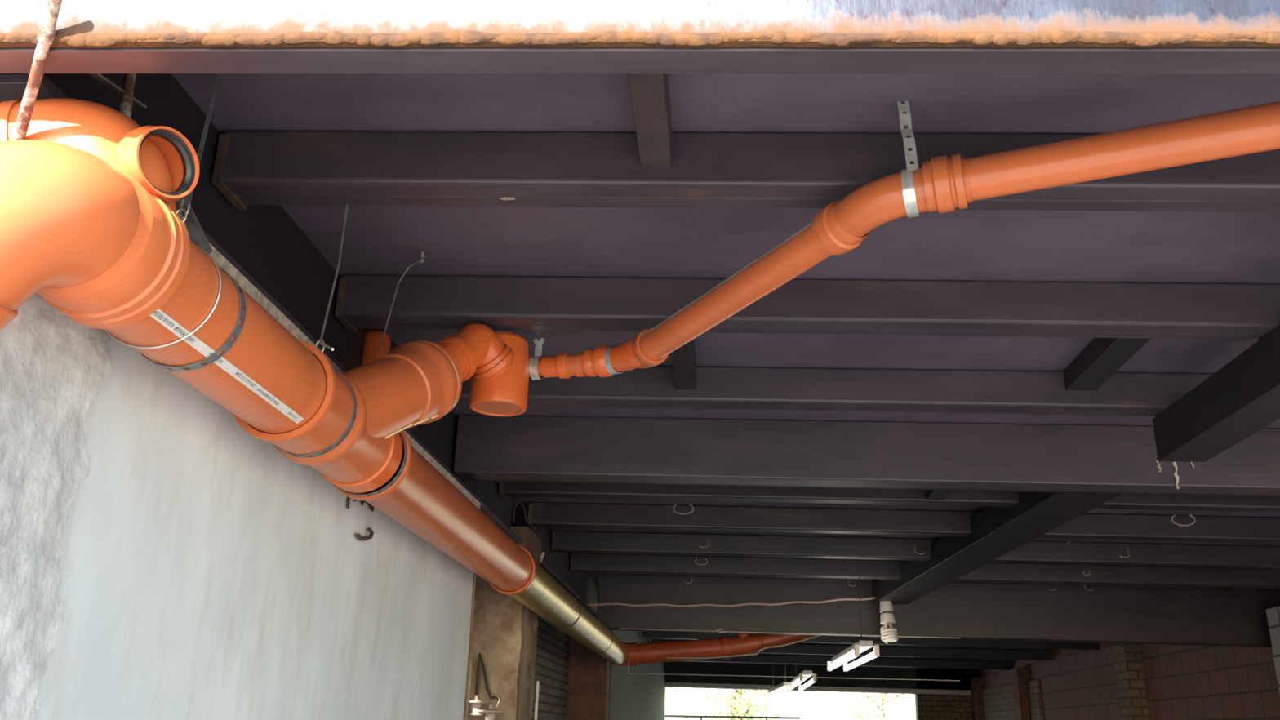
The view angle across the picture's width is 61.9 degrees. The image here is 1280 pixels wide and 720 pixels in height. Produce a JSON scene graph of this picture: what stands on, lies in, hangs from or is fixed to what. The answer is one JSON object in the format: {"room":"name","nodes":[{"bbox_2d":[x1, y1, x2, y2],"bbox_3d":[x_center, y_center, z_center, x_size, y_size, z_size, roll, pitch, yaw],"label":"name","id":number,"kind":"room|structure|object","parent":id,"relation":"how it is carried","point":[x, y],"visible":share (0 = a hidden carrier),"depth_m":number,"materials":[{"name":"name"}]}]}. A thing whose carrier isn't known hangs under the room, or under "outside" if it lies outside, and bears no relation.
{"room":"parking garage","nodes":[
{"label":"parking garage","id":0,"kind":"room"},
{"bbox_2d":[26,335,474,719],"bbox_3d":[-1.218,1.490,3.743,0.250,2.795,3.950,0,-19,5],"label":"wall","id":1,"kind":"structure","parent":0,"point":[208,572],"depth_m":2.97,"materials":[{"name":"grey paint"}]},
{"bbox_2d":[0,97,199,213],"bbox_3d":[-1.543,-0.324,2.159,1.280,0.444,0.294,2,-19,-1],"label":"fitting","id":2,"kind":"object","parent":1,"relation":"attached to","point":[162,159],"visible":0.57,"depth_m":2.10,"materials":[{"name":"orange plastic"}]},
{"bbox_2d":[0,99,22,141],"bbox_3d":[-1.306,-0.394,2.173,0.212,0.273,0.265,0,-19,5],"label":"socket","id":3,"kind":"object","parent":2,"relation":"attached to","point":[9,109],"depth_m":2.07,"materials":[{"name":"orange plastic"}]},
{"bbox_2d":[0,73,597,617],"bbox_3d":[-0.877,1.078,7.429,0.145,0.407,11.040,0,-19,5],"label":"beam","id":4,"kind":"structure","parent":1,"relation":"on","point":[263,242],"depth_m":3.46,"materials":[{"name":"metal"}]},
{"bbox_2d":[361,330,391,365],"bbox_3d":[-1.096,-0.015,4.398,0.124,0.195,0.124,0,-19,5],"label":"pipe stub","id":5,"kind":"object","parent":4,"relation":"attached to","point":[372,338],"visible":0.45,"depth_m":4.36,"materials":[{"name":"orange plastic"}]},
{"bbox_2d":[586,596,875,607],"bbox_3d":[0.964,2.538,11.258,3.186,0.175,0.023,0,-19,5],"label":"cord","id":6,"kind":"object","parent":4,"relation":"attached to","point":[871,597],"visible":0.93,"depth_m":11.23,"materials":[{"name":"brown plastic"}]},
{"bbox_2d":[177,213,480,509],"bbox_3d":[-1.175,0.175,4.193,0.256,0.035,3.930,0,-19,5],"label":"trim","id":7,"kind":"structure","parent":1,"relation":"attached to","point":[220,260],"depth_m":3.33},
{"bbox_2d":[354,498,373,511],"bbox_3d":[-1.061,0.529,4.093,0.010,0.077,0.312,0,-19,5],"label":"hook","id":8,"kind":"object","parent":1,"relation":"attached to","point":[362,502],"visible":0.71,"depth_m":4.13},
{"bbox_2d":[355,527,373,540],"bbox_3d":[-1.060,0.663,4.064,0.044,0.067,0.163,0,-19,5],"label":"wall hook","id":9,"kind":"object","parent":1,"relation":"attached to","point":[358,535],"visible":0.98,"depth_m":4.07,"materials":[{"name":"brown"}]},
{"bbox_2d":[464,573,476,719],"bbox_3d":[-0.942,2.285,5.525,0.028,2.431,0.056,0,-19,5],"label":"trim","id":10,"kind":"structure","parent":1,"relation":"attached to","point":[474,574],"depth_m":5.79,"materials":[{"name":"metal"}]},
{"bbox_2d":[531,614,570,719],"bbox_3d":[-1.167,3.156,9.132,0.150,3.220,7.300,0,-19,5],"label":"wall","id":11,"kind":"structure","parent":0,"point":[552,652],"depth_m":11.19,"materials":[{"name":"brick"}]},
{"bbox_2d":[608,630,666,719],"bbox_3d":[-0.126,6.520,18.603,0.450,3.200,12.700,0,-19,5],"label":"wall","id":12,"kind":"structure","parent":0,"point":[632,696],"depth_m":16.72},
{"bbox_2d":[171,73,1279,670],"bbox_3d":[3.272,3.078,13.566,8.800,0.120,24.760,0,-19,5],"label":"ceiling","id":13,"kind":"structure","parent":0,"point":[957,245],"depth_m":3.60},
{"bbox_2d":[186,73,220,203],"bbox_3d":[-1.075,-0.557,2.633,0.010,0.505,0.262,9,-21,-21],"label":"hanger","id":14,"kind":"object","parent":13,"relation":"hanging from","point":[207,120],"visible":0.7,"depth_m":2.67,"materials":[{"name":"metal"}]},
{"bbox_2d":[138,195,246,371],"bbox_3d":[-1.017,-0.176,2.389,0.257,0.393,0.093,0,-19,5],"label":"strap","id":15,"kind":"object","parent":14,"relation":"hanging from","point":[197,235],"visible":0.68,"depth_m":2.40,"materials":[{"name":"metal"}]},
{"bbox_2d":[104,240,327,434],"bbox_3d":[-1.005,-0.049,2.542,0.250,0.250,1.000,0,-19,5],"label":"pipe","id":16,"kind":"object","parent":15,"relation":"hanging from","point":[268,379],"visible":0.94,"depth_m":2.45,"materials":[{"name":"orange plastic"}]},
{"bbox_2d":[0,139,190,330],"bbox_3d":[-1.145,-0.177,1.896,0.468,0.484,0.437,0,-19,5],"label":"pipe bend","id":17,"kind":"object","parent":16,"relation":"attached to","point":[79,233],"visible":1,"depth_m":1.87,"materials":[{"name":"orange plastic"}]},
{"bbox_2d":[0,305,18,330],"bbox_3d":[-1.230,-0.117,1.802,0.314,0.303,0.288,0,-19,5],"label":"socket","id":18,"kind":"object","parent":17,"relation":"attached to","point":[7,313],"depth_m":1.83,"materials":[{"name":"orange plastic"}]},
{"bbox_2d":[35,168,190,328],"bbox_3d":[-1.044,-0.224,2.047,0.290,0.290,0.168,0,-19,5],"label":"socket","id":19,"kind":"object","parent":17,"relation":"attached to","point":[152,262],"depth_m":2.01,"materials":[{"name":"orange plastic"}]},
{"bbox_2d":[105,199,222,349],"bbox_3d":[-1.024,-0.188,2.297,0.262,0.360,0.040,0,-19,5],"label":"tie","id":20,"kind":"object","parent":16,"relation":"attached to","point":[186,212],"visible":0.56,"depth_m":2.26,"materials":[{"name":"grey"}]},
{"bbox_2d":[232,339,462,493],"bbox_3d":[-0.870,0.098,3.378,0.431,0.576,0.920,0,-19,5],"label":"branch tee","id":21,"kind":"object","parent":16,"relation":"attached to","point":[415,383],"visible":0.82,"depth_m":3.34,"materials":[{"name":"orange plastic"}]},
{"bbox_2d":[334,431,407,497],"bbox_3d":[-0.923,0.321,3.590,0.278,0.278,0.028,0,-19,5],"label":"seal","id":22,"kind":"object","parent":21,"relation":"attached to","point":[403,465],"visible":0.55,"depth_m":3.56,"materials":[{"name":"rubber"}]},
{"bbox_2d":[332,430,532,591],"bbox_3d":[-0.826,0.761,4.836,0.294,0.294,2.620,0,-19,5],"label":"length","id":23,"kind":"object","parent":21,"relation":"attached to","point":[422,500],"visible":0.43,"depth_m":4.35,"materials":[{"name":"orange plastic"}]},
{"bbox_2d":[488,545,580,627],"bbox_3d":[-0.652,1.545,7.056,0.284,0.284,2.200,0,-19,5],"label":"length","id":24,"kind":"object","parent":23,"relation":"attached to","point":[542,594],"visible":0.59,"depth_m":6.77,"materials":[{"name":"gold metal"}]},
{"bbox_2d":[488,545,536,595],"bbox_3d":[-0.730,1.196,6.068,0.284,0.284,0.100,0,-19,5],"label":"socket","id":25,"kind":"object","parent":24,"relation":"attached to","point":[534,569],"depth_m":6.00,"materials":[{"name":"orange plastic"}]},
{"bbox_2d":[551,595,627,664],"bbox_3d":[-0.418,2.602,10.051,0.258,0.258,4.270,0,-19,5],"label":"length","id":26,"kind":"object","parent":24,"relation":"attached to","point":[588,630],"visible":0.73,"depth_m":9.42,"materials":[{"name":"brown metal"}]},
{"bbox_2d":[609,642,638,666],"bbox_3d":[-0.204,3.361,12.201,0.351,0.262,0.349,0,-19,5],"label":"pipe bend","id":27,"kind":"object","parent":26,"relation":"attached to","point":[631,646],"visible":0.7,"depth_m":12.12,"materials":[{"name":"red plastic"}]},
{"bbox_2d":[636,635,729,664],"bbox_3d":[0.475,3.320,12.210,1.106,0.342,0.264,0,-19,5],"label":"pipe","id":28,"kind":"object","parent":27,"relation":"attached to","point":[652,652],"visible":0.93,"depth_m":12.12,"materials":[{"name":"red plastic"}]},
{"bbox_2d":[721,635,729,659],"bbox_3d":[0.980,3.284,12.184,0.094,0.263,0.264,0,-19,5],"label":"socket","id":29,"kind":"object","parent":28,"relation":"attached to","point":[725,644],"depth_m":12.08,"materials":[{"name":"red plastic"}]},
{"bbox_2d":[666,635,821,658],"bbox_3d":[1.185,3.228,12.039,1.764,0.324,0.020,0,-19,5],"label":"cable","id":30,"kind":"object","parent":28,"relation":"hanging from","point":[815,636],"visible":0.93,"depth_m":12.01,"materials":[{"name":"beige plastic"}]},
{"bbox_2d":[728,633,763,655],"bbox_3d":[1.196,3.203,12.195,0.414,0.374,0.210,0,-19,5],"label":"branch tee","id":31,"kind":"object","parent":28,"relation":"attached to","point":[744,643],"visible":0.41,"depth_m":12.09,"materials":[{"name":"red plastic"}]},
{"bbox_2d":[760,634,815,648],"bbox_3d":[1.784,3.134,12.216,0.837,0.375,0.170,2,-19,-1],"label":"pipe","id":32,"kind":"object","parent":31,"relation":"attached to","point":[767,640],"visible":0.29,"depth_m":12.12,"materials":[{"name":"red plastic"}]},
{"bbox_2d":[628,659,959,680],"bbox_3d":[1.657,3.396,11.645,3.591,0.146,0.010,0,-19,5],"label":"wire","id":33,"kind":"object","parent":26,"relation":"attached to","point":[628,660],"visible":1,"depth_m":11.62,"materials":[{"name":"grey"}]},
{"bbox_2d":[438,342,469,380],"bbox_3d":[-0.753,0.052,3.800,0.268,0.281,0.280,0,-19,5],"label":"pipe reducer","id":34,"kind":"object","parent":21,"relation":"attached to","point":[456,353],"visible":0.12,"depth_m":3.83,"materials":[{"name":"orange plastic"}]},
{"bbox_2d":[436,322,514,382],"bbox_3d":[-0.616,-0.021,3.986,0.176,0.248,0.329,-14,-25,37],"label":"pipe bend","id":35,"kind":"object","parent":34,"relation":"attached to","point":[487,357],"visible":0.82,"depth_m":3.96,"materials":[{"name":"orange plastic"}]},
{"bbox_2d":[436,336,481,382],"bbox_3d":[-0.672,-0.009,3.914,0.179,0.174,0.176,0,-19,5],"label":"socket","id":36,"kind":"object","parent":35,"relation":"attached to","point":[471,346],"depth_m":3.88,"materials":[{"name":"orange plastic"}]},
{"bbox_2d":[473,343,514,379],"bbox_3d":[-0.557,0.008,4.051,0.165,0.159,0.157,0,-19,5],"label":"socket","id":37,"kind":"object","parent":35,"relation":"attached to","point":[499,358],"depth_m":3.98,"materials":[{"name":"orange plastic"}]},
{"bbox_2d":[375,252,426,355],"bbox_3d":[-0.845,-0.225,3.738,0.140,0.419,0.143,0,-19,5],"label":"rod","id":38,"kind":"object","parent":13,"relation":"hanging from","point":[421,260],"visible":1,"depth_m":3.69,"materials":[{"name":"metal"}]},
{"bbox_2d":[0,0,1279,74],"bbox_3d":[1.317,-0.925,2.026,6.106,0.837,0.099,1,-19,3],"label":"beam","id":39,"kind":"structure","parent":13,"relation":"attached to","point":[541,37],"depth_m":1.94,"materials":[{"name":"wood"}]},
{"bbox_2d":[11,0,62,140],"bbox_3d":[-1.125,-0.540,1.991,0.023,0.243,0.298,15,-23,-32],"label":"rod","id":40,"kind":"object","parent":39,"relation":"hanging from","point":[51,16],"visible":0.89,"depth_m":1.99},
{"bbox_2d":[36,25,56,44],"bbox_3d":[-1.091,-0.597,1.962,0.030,0.036,0.035,11,-21,-25],"label":"collar","id":41,"kind":"object","parent":40,"relation":"attached to","point":[45,37],"visible":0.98,"depth_m":1.95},
{"bbox_2d":[87,73,146,107],"bbox_3d":[-1.164,-0.610,2.273,0.048,0.197,0.518,4,-20,-8],"label":"steel gusset","id":42,"kind":"object","parent":39,"relation":"attached to","point":[100,77],"visible":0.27,"depth_m":2.35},
{"bbox_2d":[119,73,136,117],"bbox_3d":[-1.153,-0.578,2.394,0.027,0.353,0.143,16,-24,-36],"label":"rod","id":43,"kind":"object","parent":42,"relation":"attached to","point":[129,79],"visible":0.35,"depth_m":2.40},
{"bbox_2d":[211,130,1279,212],"bbox_3d":[2.441,-0.508,2.964,7.314,0.175,0.175,1,-19,3],"label":"joist","id":44,"kind":"object","parent":13,"relation":"attached to","point":[551,169],"visible":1,"depth_m":3.02,"materials":[{"name":"wood"}]},
{"bbox_2d":[320,203,348,339],"bbox_3d":[-0.886,-0.257,3.105,0.015,0.404,0.090,14,-23,-31],"label":"rod","id":45,"kind":"object","parent":44,"relation":"hanging from","point":[347,205],"visible":1,"depth_m":3.10,"materials":[{"name":"metal"}]},
{"bbox_2d":[272,339,356,457],"bbox_3d":[-0.964,0.111,3.069,0.274,0.324,0.110,0,-19,5],"label":"strap","id":46,"kind":"object","parent":45,"relation":"hanging from","point":[349,427],"visible":0.65,"depth_m":3.06,"materials":[{"name":"metal"}]},
{"bbox_2d":[627,74,672,167],"bbox_3d":[0.014,-0.746,2.584,0.087,0.118,0.917,0,-19,5],"label":"spacer","id":47,"kind":"object","parent":44,"relation":"attached to","point":[649,93],"visible":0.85,"depth_m":2.76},
{"bbox_2d":[768,645,792,698],"bbox_3d":[2.023,4.349,15.538,0.120,1.045,2.691,1,-19,3],"label":"lamp","id":48,"kind":"object","parent":13,"relation":"hanging from","point":[784,685],"visible":0.94,"depth_m":14.96,"materials":[{"name":"metal"}]},
{"bbox_2d":[789,640,816,691],"bbox_3d":[2.274,4.158,15.151,0.242,0.925,3.098,0,-19,5],"label":"lamp","id":49,"kind":"object","parent":13,"relation":"hanging from","point":[797,681],"visible":0.83,"depth_m":14.10,"materials":[{"name":"metal"}]},
{"bbox_2d":[334,274,1279,339],"bbox_3d":[2.516,-0.168,3.928,7.314,0.175,0.175,1,-19,3],"label":"joist","id":50,"kind":"object","parent":13,"relation":"attached to","point":[1089,309],"visible":1,"depth_m":3.95,"materials":[{"name":"wood"}]},
{"bbox_2d":[469,331,529,416],"bbox_3d":[-0.539,0.054,4.128,0.220,0.285,0.220,0,-19,5],"label":"trap","id":51,"kind":"object","parent":50,"relation":"hanging from","point":[506,394],"visible":0.8,"depth_m":4.05,"materials":[{"name":"orange plastic"}]},
{"bbox_2d":[528,355,548,377],"bbox_3d":[-0.427,0.031,4.162,0.200,0.084,0.084,-4,-20,16],"label":"spigot","id":52,"kind":"object","parent":51,"relation":"attached to","point":[540,369],"visible":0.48,"depth_m":4.12,"materials":[{"name":"orange plastic"}]},
{"bbox_2d":[528,337,545,380],"bbox_3d":[-0.399,-0.006,4.173,0.052,0.173,0.095,-4,-20,16],"label":"clamp","id":53,"kind":"object","parent":52,"relation":"attached to","point":[533,371],"visible":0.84,"depth_m":4.14,"materials":[{"name":"metal"}]},
{"bbox_2d":[456,365,1213,416],"bbox_3d":[2.590,0.168,4.880,7.314,0.175,0.175,1,-19,3],"label":"joist","id":54,"kind":"object","parent":13,"relation":"attached to","point":[732,388],"visible":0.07,"depth_m":4.88,"materials":[{"name":"wood"}]},
{"bbox_2d":[671,339,696,390],"bbox_3d":[0.183,-0.056,4.538,0.090,0.118,0.845,0,-19,5],"label":"spacer","id":55,"kind":"object","parent":54,"relation":"attached to","point":[683,357],"visible":0.52,"depth_m":4.62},
{"bbox_2d":[1062,337,1151,391],"bbox_3d":[1.966,-0.043,4.455,0.136,0.093,0.840,0,-19,5],"label":"spacer","id":56,"kind":"object","parent":54,"relation":"attached to","point":[1102,357],"visible":0.52,"depth_m":4.51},
{"bbox_2d":[1152,324,1279,462],"bbox_3d":[2.360,-0.156,3.417,0.208,0.204,3.170,0,-19,5],"label":"ceiling beam","id":57,"kind":"structure","parent":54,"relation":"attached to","point":[1242,398],"depth_m":4.30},
{"bbox_2d":[683,654,1012,670],"bbox_3d":[3.997,6.186,21.915,7.164,0.175,0.175,1,-19,3],"label":"joist","id":58,"kind":"object","parent":13,"relation":"attached to","point":[766,659],"visible":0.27,"depth_m":21.79,"materials":[{"name":"black metal"}]},
{"bbox_2d":[651,640,1053,661],"bbox_3d":[3.791,5.256,19.283,7.164,0.175,0.175,1,-19,3],"label":"joist","id":59,"kind":"object","parent":13,"relation":"attached to","point":[811,649],"visible":0.7,"depth_m":19.14,"materials":[{"name":"black metal"}]},
{"bbox_2d":[826,559,879,671],"bbox_3d":[2.051,2.510,10.473,0.222,0.925,2.298,0,-19,4],"label":"lamp","id":60,"kind":"object","parent":13,"relation":"hanging from","point":[854,651],"visible":0.98,"depth_m":9.78,"materials":[{"name":"metal"}]},
{"bbox_2d":[453,414,1279,497],"bbox_3d":[2.660,0.549,5.735,7.313,0.324,0.300,1,-19,3],"label":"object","id":61,"kind":"structure","parent":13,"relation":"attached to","point":[780,453],"depth_m":5.67,"materials":[{"name":"metal"}]},
{"bbox_2d":[872,491,1121,604],"bbox_3d":[2.606,1.535,8.591,0.360,0.200,5.731,1,-19,1],"label":"beam","id":62,"kind":"structure","parent":61,"relation":"attached to","point":[996,531],"depth_m":7.70,"materials":[{"name":"metal"}]},
{"bbox_2d":[619,600,959,644],"bbox_3d":[1.524,2.641,11.055,3.450,0.534,0.205,0,-19,5],"label":"conduit","id":63,"kind":"object","parent":62,"relation":"hanging from","point":[886,616],"depth_m":10.92,"materials":[{"name":"white plastic"}]},
{"bbox_2d":[1155,459,1194,488],"bbox_3d":[2.791,0.595,5.548,0.194,0.160,0.020,0,-19,5],"label":"drip","id":64,"kind":"object","parent":61,"relation":"attached to","point":[1174,464],"visible":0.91,"depth_m":5.55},
{"bbox_2d":[641,631,1098,650],"bbox_3d":[3.607,4.426,16.932,7.164,0.175,0.175,1,-19,3],"label":"joist","id":65,"kind":"object","parent":13,"relation":"attached to","point":[645,634],"visible":0.5,"depth_m":16.80,"materials":[{"name":"black metal"}]},
{"bbox_2d":[498,481,1279,512],"bbox_3d":[2.744,0.862,6.845,7.314,0.175,0.175,1,-19,3],"label":"joist","id":66,"kind":"object","parent":13,"relation":"attached to","point":[507,489],"visible":0.46,"depth_m":6.83,"materials":[{"name":"black metal"}]},
{"bbox_2d":[925,489,952,500],"bbox_3d":[1.858,0.703,6.492,0.116,0.158,0.710,0,-19,5],"label":"spacer","id":67,"kind":"object","parent":66,"relation":"attached to","point":[941,495],"visible":0.19,"depth_m":6.66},
{"bbox_2d":[527,502,1279,542],"bbox_3d":[2.823,1.221,7.861,7.314,0.175,0.175,1,-19,3],"label":"joist","id":68,"kind":"object","parent":13,"relation":"attached to","point":[540,514],"visible":0.86,"depth_m":7.84,"materials":[{"name":"black metal"}]},
{"bbox_2d":[672,504,693,514],"bbox_3d":[0.322,1.106,7.919,0.161,0.084,0.012,0,-19,5],"label":"ring","id":69,"kind":"object","parent":68,"relation":"attached to","point":[673,510],"visible":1,"depth_m":7.91,"materials":[{"name":"metal"}]},
{"bbox_2d":[1171,514,1195,526],"bbox_3d":[3.943,1.161,7.742,0.171,0.092,0.012,0,-19,5],"label":"ring","id":70,"kind":"object","parent":68,"relation":"attached to","point":[1174,515],"visible":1,"depth_m":7.73,"materials":[{"name":"metal"}]},
{"bbox_2d":[897,101,919,217],"bbox_3d":[0.718,-0.531,2.836,0.046,0.322,0.131,-4,-20,17],"label":"strap","id":71,"kind":"object","parent":13,"relation":"hanging from","point":[907,179],"visible":0.97,"depth_m":2.78,"materials":[{"name":"metal"}]},
{"bbox_2d":[812,153,973,254],"bbox_3d":[0.674,-0.419,2.862,0.181,0.156,0.466,20,-26,-41],"label":"pipe bend","id":72,"kind":"object","parent":71,"relation":"hanging from","point":[941,185],"visible":0.97,"depth_m":2.79,"materials":[{"name":"orange plastic"}]},
{"bbox_2d":[639,222,832,360],"bbox_3d":[0.296,-0.206,3.452,0.110,0.130,1.132,12,-22,-26],"label":"pipe","id":73,"kind":"object","parent":72,"relation":"attached to","point":[800,252],"visible":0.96,"depth_m":3.36,"materials":[{"name":"orange plastic"}]},
{"bbox_2d":[608,328,668,369],"bbox_3d":[-0.018,-0.023,3.973,0.140,0.137,0.246,16,-24,-35],"label":"pipe bend","id":74,"kind":"object","parent":73,"relation":"attached to","point":[628,354],"visible":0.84,"depth_m":3.92,"materials":[{"name":"orange plastic"}]},
{"bbox_2d":[582,345,635,377],"bbox_3d":[-0.111,0.002,4.050,0.190,0.120,0.120,-7,-21,23],"label":"coupler","id":75,"kind":"object","parent":74,"relation":"attached to","point":[593,360],"visible":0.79,"depth_m":4.03,"materials":[{"name":"orange plastic"}]},
{"bbox_2d":[564,352,585,373],"bbox_3d":[-0.238,0.014,4.098,0.170,0.080,0.080,-7,-21,23],"label":"pipe","id":76,"kind":"object","parent":75,"relation":"attached to","point":[572,362],"visible":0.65,"depth_m":4.07,"materials":[{"name":"orange plastic"}]},
{"bbox_2d":[543,352,586,378],"bbox_3d":[-0.269,0.021,4.118,0.190,0.100,0.100,-4,-20,16],"label":"coupler","id":77,"kind":"object","parent":76,"relation":"attached to","point":[553,366],"visible":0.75,"depth_m":4.09,"materials":[{"name":"orange plastic"}]},
{"bbox_2d":[604,344,623,374],"bbox_3d":[-0.101,0.000,4.045,0.046,0.111,0.111,-12,-24,35],"label":"clamp","id":78,"kind":"object","parent":74,"relation":"attached to","point":[610,369],"visible":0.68,"depth_m":4.00,"materials":[{"name":"metal"}]},
{"bbox_2d":[632,328,668,368],"bbox_3d":[0.025,-0.037,3.930,0.136,0.137,0.102,12,-22,-26],"label":"socket","id":79,"kind":"object","parent":74,"relation":"attached to","point":[639,361],"depth_m":3.88,"materials":[{"name":"orange plastic"}]},
{"bbox_2d":[812,200,869,254],"bbox_3d":[0.567,-0.375,2.977,0.142,0.143,0.107,12,-22,-26],"label":"socket","id":80,"kind":"object","parent":72,"relation":"attached to","point":[833,234],"depth_m":2.94,"materials":[{"name":"orange plastic"}]},
{"bbox_2d":[922,153,967,213],"bbox_3d":[0.789,-0.455,2.762,0.100,0.147,0.146,-6,-21,20],"label":"socket","id":81,"kind":"object","parent":72,"relation":"attached to","point":[944,179],"depth_m":2.71,"materials":[{"name":"orange plastic"}]},
{"bbox_2d":[964,101,1279,200],"bbox_3d":[1.213,-0.513,2.611,0.925,0.144,0.110,-6,-21,20],"label":"pipe","id":82,"kind":"object","parent":72,"relation":"attached to","point":[1254,129],"visible":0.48,"depth_m":2.58,"materials":[{"name":"orange plastic"}]},
{"bbox_2d":[551,530,1279,568],"bbox_3d":[2.910,1.613,8.970,7.314,0.175,0.175,1,-19,3],"label":"joist","id":83,"kind":"object","parent":13,"relation":"attached to","point":[562,541],"visible":0.81,"depth_m":8.94,"materials":[{"name":"black metal"}]},
{"bbox_2d":[570,552,1279,588],"bbox_3d":[2.996,2.001,10.071,7.314,0.175,0.175,1,-19,3],"label":"joist","id":84,"kind":"object","parent":13,"relation":"attached to","point":[1016,572],"visible":0.93,"depth_m":10.02,"materials":[{"name":"black metal"}]},
{"bbox_2d":[596,573,1279,647],"bbox_3d":[3.127,2.682,11.406,7.164,0.569,0.350,1,-19,3],"label":"ceiling beam","id":85,"kind":"structure","parent":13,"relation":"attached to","point":[1165,615],"depth_m":11.23,"materials":[{"name":"black metal"}]},
{"bbox_2d":[914,668,979,719],"bbox_3d":[7.190,8.691,24.177,1.730,3.220,0.300,0,-19,5],"label":"wall","id":86,"kind":"structure","parent":0,"point":[927,706],"depth_m":24.36,"materials":[{"name":"brick"}]},
{"bbox_2d":[665,682,971,695],"bbox_3d":[3.860,7.586,24.646,7.850,0.100,0.040,0,-19,5],"label":"trim","id":87,"kind":"structure","parent":86,"relation":"attached to","point":[667,684],"depth_m":24.58,"materials":[{"name":"metal"}]},
{"bbox_2d":[665,662,979,693],"bbox_3d":[4.029,7.426,24.870,8.150,0.560,0.300,0,-19,5],"label":"lintel","id":88,"kind":"object","parent":86,"relation":"attached to","point":[673,668],"visible":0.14,"depth_m":24.78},
{"bbox_2d":[982,680,1044,719],"bbox_3d":[7.504,7.955,21.355,0.058,2.760,4.350,0,-19,5],"label":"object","id":89,"kind":"object","parent":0,"point":[998,701],"visible":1,"depth_m":21.79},
{"bbox_2d":[978,642,1279,719],"bbox_3d":[7.047,4.825,13.165,0.300,3.220,23.000,0,-19,5],"label":"wall","id":90,"kind":"structure","parent":0,"point":[1182,682],"depth_m":14.09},
{"bbox_2d":[969,677,985,719],"bbox_3d":[7.609,8.646,23.708,0.219,3.020,0.450,0,-19,5],"label":"wall pier","id":91,"kind":"object","parent":90,"relation":"attached to","point":[977,684],"visible":1,"depth_m":23.91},
{"bbox_2d":[1010,667,1029,719],"bbox_3d":[7.339,7.425,20.250,0.219,3.020,0.450,0,-19,5],"label":"wall pier","id":92,"kind":"object","parent":90,"relation":"attached to","point":[1020,676],"visible":1,"depth_m":20.46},
{"bbox_2d":[1112,643,1149,719],"bbox_3d":[6.910,5.485,14.757,0.219,3.020,0.450,0,-19,5],"label":"wall pier","id":93,"kind":"object","parent":90,"relation":"attached to","point":[1127,656],"visible":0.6,"depth_m":14.94,"materials":[{"name":"brick"}]},
{"bbox_2d":[1266,606,1279,694],"bbox_3d":[6.475,3.858,10.095,0.359,2.980,0.500,0,-19,5],"label":"wall pier","id":94,"kind":"object","parent":90,"relation":"attached to","point":[1273,614],"visible":1,"depth_m":10.64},
{"bbox_3d":[2.992,6.295,12.697,20.000,0.100,25.500,0,-19,5],"label":"floor","id":95,"kind":"structure","parent":0,"visible":0},
{"bbox_2d":[0,293,112,719],"bbox_3d":[-1.375,0.920,1.839,0.361,2.619,0.433,0,-19,5],"label":"wall","id":96,"kind":"structure","parent":95,"relation":"on","point":[51,364],"depth_m":2.09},
{"bbox_2d":[462,525,542,719],"bbox_3d":[-1.009,2.647,7.242,0.441,2.956,0.649,0,-19,5],"label":"concrete pillar","id":97,"kind":"structure","parent":95,"relation":"on","point":[504,633],"depth_m":7.20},
{"bbox_2d":[464,695,490,715],"bbox_3d":[-1.058,2.227,6.868,0.194,0.125,0.194,0,-19,5],"label":"insulator","id":98,"kind":"object","parent":97,"relation":"attached to","point":[475,704],"visible":0.88,"depth_m":6.83,"materials":[{"name":"ceramic"}]},
{"bbox_2d":[475,653,500,706],"bbox_3d":[-0.998,2.107,7.038,0.175,0.342,0.040,0,-19,5],"label":"wire","id":99,"kind":"object","parent":97,"relation":"attached to","point":[480,659],"visible":1,"depth_m":7.04,"materials":[{"name":"brown"}]},
{"bbox_2d":[477,704,503,719],"bbox_3d":[-0.960,2.278,6.842,0.168,0.125,0.168,0,-19,5],"label":"insulator","id":100,"kind":"object","parent":97,"relation":"attached to","point":[490,713],"visible":1,"depth_m":6.81,"materials":[{"name":"ceramic"}]},
{"bbox_2d":[512,500,527,523],"bbox_3d":[-0.868,1.103,7.760,0.112,0.164,0.014,0,-19,5],"label":"loop","id":101,"kind":"object","parent":97,"relation":"attached to","point":[518,501],"visible":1,"depth_m":7.75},
{"bbox_2d":[534,681,539,719],"bbox_3d":[-0.769,3.247,7.421,0.018,1.940,0.018,0,-19,5],"label":"batten","id":102,"kind":"object","parent":95,"relation":"on","point":[537,682],"visible":1,"depth_m":7.69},
{"bbox_2d":[566,630,611,719],"bbox_3d":[-0.620,4.517,12.330,0.454,2.807,0.408,0,-19,5],"label":"concrete pillar","id":103,"kind":"structure","parent":95,"relation":"on","point":[589,673],"depth_m":12.39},
{"label":"outside","id":104,"kind":"structure","parent":0,"visible":0},
{"bbox_3d":[9.234,21.008,54.069,130.000,0.099,63.000,0,-19,5],"label":"ground","id":105,"kind":"structure","parent":104,"visible":0},
{"bbox_2d":[664,715,799,719],"bbox_3d":[2.235,9.972,26.611,3.525,2.124,0.050,0,-19,5],"label":"railing","id":106,"kind":"object","parent":105,"relation":"on","point":[666,716],"visible":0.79,"depth_m":26.91,"materials":[{"name":"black metal"}]},
{"bbox_2d":[667,688,828,719],"bbox_3d":[3.122,10.335,31.323,4.884,4.620,3.480,0,-19,5],"label":"leafy tree","id":107,"kind":"object","parent":105,"relation":"on","point":[735,693],"visible":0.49,"depth_m":31.05,"materials":[{"name":"green plant"}]},
{"bbox_2d":[788,692,915,719],"bbox_3d":[7.814,11.291,34.895,5.812,5.448,4.053,0,-19,5],"label":"leafy tree","id":108,"kind":"object","parent":105,"relation":"on","point":[882,697],"visible":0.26,"depth_m":34.73,"materials":[{"name":"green plant"}]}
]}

